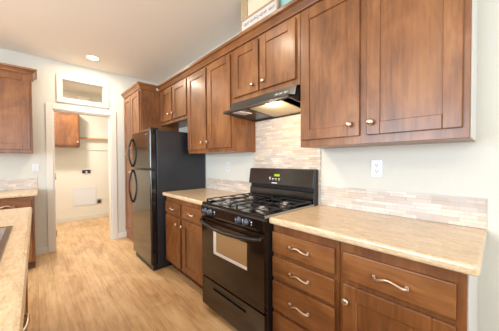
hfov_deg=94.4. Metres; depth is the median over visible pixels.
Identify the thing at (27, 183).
backsplash
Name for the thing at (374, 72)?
upper cabinet
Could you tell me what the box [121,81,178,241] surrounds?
pantry cabinet
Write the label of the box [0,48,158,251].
wall
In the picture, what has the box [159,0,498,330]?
wall
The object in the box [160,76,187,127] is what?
upper cabinet
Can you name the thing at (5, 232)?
sink
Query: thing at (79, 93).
window
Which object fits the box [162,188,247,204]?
countertop
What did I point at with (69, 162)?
wall
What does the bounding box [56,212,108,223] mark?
baseboard
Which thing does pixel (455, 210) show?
backsplash
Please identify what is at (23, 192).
countertop
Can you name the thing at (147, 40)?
ceiling
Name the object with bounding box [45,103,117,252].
door frame
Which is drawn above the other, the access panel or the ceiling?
the ceiling
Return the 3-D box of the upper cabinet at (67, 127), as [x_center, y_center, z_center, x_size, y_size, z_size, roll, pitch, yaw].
[-3.895,-0.735,4.546,0.868,0.738,0.382,-1,1,-43]
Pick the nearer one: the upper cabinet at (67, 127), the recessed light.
the recessed light
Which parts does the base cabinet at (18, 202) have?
drawer, door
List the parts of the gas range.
window trim, oven handle, oven door, control panel, storage drawer, control knob, control knob, display panel, panel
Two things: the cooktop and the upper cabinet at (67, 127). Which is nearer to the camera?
the cooktop
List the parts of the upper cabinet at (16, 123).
door panel, crown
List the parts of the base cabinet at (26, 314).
handle, door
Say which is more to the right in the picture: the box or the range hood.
the range hood
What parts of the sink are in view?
bowl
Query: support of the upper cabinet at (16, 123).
attached to the wall at (12, 165)
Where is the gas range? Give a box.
[199,168,317,330]
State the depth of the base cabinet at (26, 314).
1.27 m
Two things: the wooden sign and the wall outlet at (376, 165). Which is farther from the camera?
the wooden sign
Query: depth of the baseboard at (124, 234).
3.84 m
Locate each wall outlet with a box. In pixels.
[226,162,229,171]
[371,160,382,176]
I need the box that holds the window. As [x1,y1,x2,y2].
[56,73,108,107]
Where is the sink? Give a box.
[0,226,12,261]
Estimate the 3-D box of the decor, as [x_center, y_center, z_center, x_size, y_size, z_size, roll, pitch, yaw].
[0.173,-1.304,1.798,0.027,0.311,0.710,-1,1,-43]
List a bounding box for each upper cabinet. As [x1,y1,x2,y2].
[0,62,36,153]
[54,112,79,147]
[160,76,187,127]
[187,51,255,153]
[233,13,300,102]
[300,0,477,148]
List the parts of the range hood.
baffle plate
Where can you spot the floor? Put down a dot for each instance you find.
(93, 281)
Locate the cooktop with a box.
[202,195,316,218]
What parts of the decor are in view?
frame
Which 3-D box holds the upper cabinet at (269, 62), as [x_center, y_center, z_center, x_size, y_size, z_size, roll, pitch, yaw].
[0.192,-0.828,1.985,0.352,0.502,0.752,-1,1,-43]
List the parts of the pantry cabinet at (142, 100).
door, door panel, door panel, door, door, door panel, door, crown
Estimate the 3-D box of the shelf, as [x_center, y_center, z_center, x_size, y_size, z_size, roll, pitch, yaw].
[-3.304,-0.477,5.294,1.005,0.275,0.089,-1,1,-43]
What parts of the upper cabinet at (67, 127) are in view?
door panel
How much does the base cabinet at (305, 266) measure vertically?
0.866 m
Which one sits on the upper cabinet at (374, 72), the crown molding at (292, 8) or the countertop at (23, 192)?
the crown molding at (292, 8)
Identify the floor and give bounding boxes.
[27,216,237,330]
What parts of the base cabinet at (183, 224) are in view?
drawer, door panel, door, drawer, door, door panel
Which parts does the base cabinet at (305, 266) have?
drawer, handle, handle, handle, drawer, drawer, drawer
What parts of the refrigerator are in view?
handle, handle, freezer door, fresh food door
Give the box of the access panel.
[73,187,96,206]
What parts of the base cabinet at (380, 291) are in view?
knob, door panel, handle, door, drawer, panel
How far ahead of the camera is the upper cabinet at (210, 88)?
2.38 m
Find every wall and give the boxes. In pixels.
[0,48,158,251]
[55,115,108,218]
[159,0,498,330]
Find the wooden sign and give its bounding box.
[240,0,278,32]
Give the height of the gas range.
1.192 m
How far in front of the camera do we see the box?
5.08 m
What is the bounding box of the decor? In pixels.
[241,0,290,20]
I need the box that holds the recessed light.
[85,55,99,60]
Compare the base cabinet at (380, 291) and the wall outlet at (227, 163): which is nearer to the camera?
the base cabinet at (380, 291)
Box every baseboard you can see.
[36,247,47,254]
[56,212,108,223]
[118,232,126,238]
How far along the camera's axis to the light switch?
3.12 m
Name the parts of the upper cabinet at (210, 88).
door panel, door, door panel, door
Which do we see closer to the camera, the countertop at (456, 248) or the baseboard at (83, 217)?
the countertop at (456, 248)
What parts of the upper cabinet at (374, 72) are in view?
door panel, door, knob, knob, door panel, door, panel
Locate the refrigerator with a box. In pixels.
[128,127,204,270]
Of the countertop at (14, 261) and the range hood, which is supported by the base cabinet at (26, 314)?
the countertop at (14, 261)
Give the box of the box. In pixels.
[81,169,90,173]
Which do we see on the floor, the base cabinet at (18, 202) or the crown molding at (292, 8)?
the base cabinet at (18, 202)
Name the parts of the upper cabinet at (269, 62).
door panel, door, door panel, door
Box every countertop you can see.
[0,189,37,198]
[0,207,31,330]
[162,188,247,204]
[269,205,486,275]
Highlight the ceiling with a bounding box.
[0,0,240,83]
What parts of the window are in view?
pane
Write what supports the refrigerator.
on the floor
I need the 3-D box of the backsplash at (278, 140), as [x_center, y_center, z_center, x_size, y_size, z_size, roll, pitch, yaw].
[0.304,-0.106,2.133,0.009,0.930,0.782,-1,1,-43]
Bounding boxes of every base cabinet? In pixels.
[0,196,35,268]
[23,276,29,330]
[165,196,202,288]
[272,224,340,330]
[340,242,477,330]
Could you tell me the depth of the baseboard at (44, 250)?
3.16 m
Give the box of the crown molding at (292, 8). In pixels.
[157,0,320,91]
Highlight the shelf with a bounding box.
[78,137,107,150]
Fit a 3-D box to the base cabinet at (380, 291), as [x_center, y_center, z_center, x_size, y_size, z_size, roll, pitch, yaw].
[0.802,0.800,1.166,0.614,0.866,0.470,-1,1,-43]
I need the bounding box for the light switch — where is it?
[32,164,39,171]
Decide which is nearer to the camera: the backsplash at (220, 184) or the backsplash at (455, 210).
the backsplash at (455, 210)
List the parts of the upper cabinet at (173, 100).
door panel, door, door panel, door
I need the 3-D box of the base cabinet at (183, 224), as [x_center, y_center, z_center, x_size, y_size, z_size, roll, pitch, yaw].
[-0.479,0.782,2.552,0.614,0.866,0.913,-1,1,-43]
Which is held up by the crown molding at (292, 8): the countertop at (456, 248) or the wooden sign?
the wooden sign
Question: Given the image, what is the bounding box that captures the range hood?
[223,85,300,121]
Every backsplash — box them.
[0,178,36,190]
[206,178,250,192]
[253,114,320,205]
[321,186,486,228]

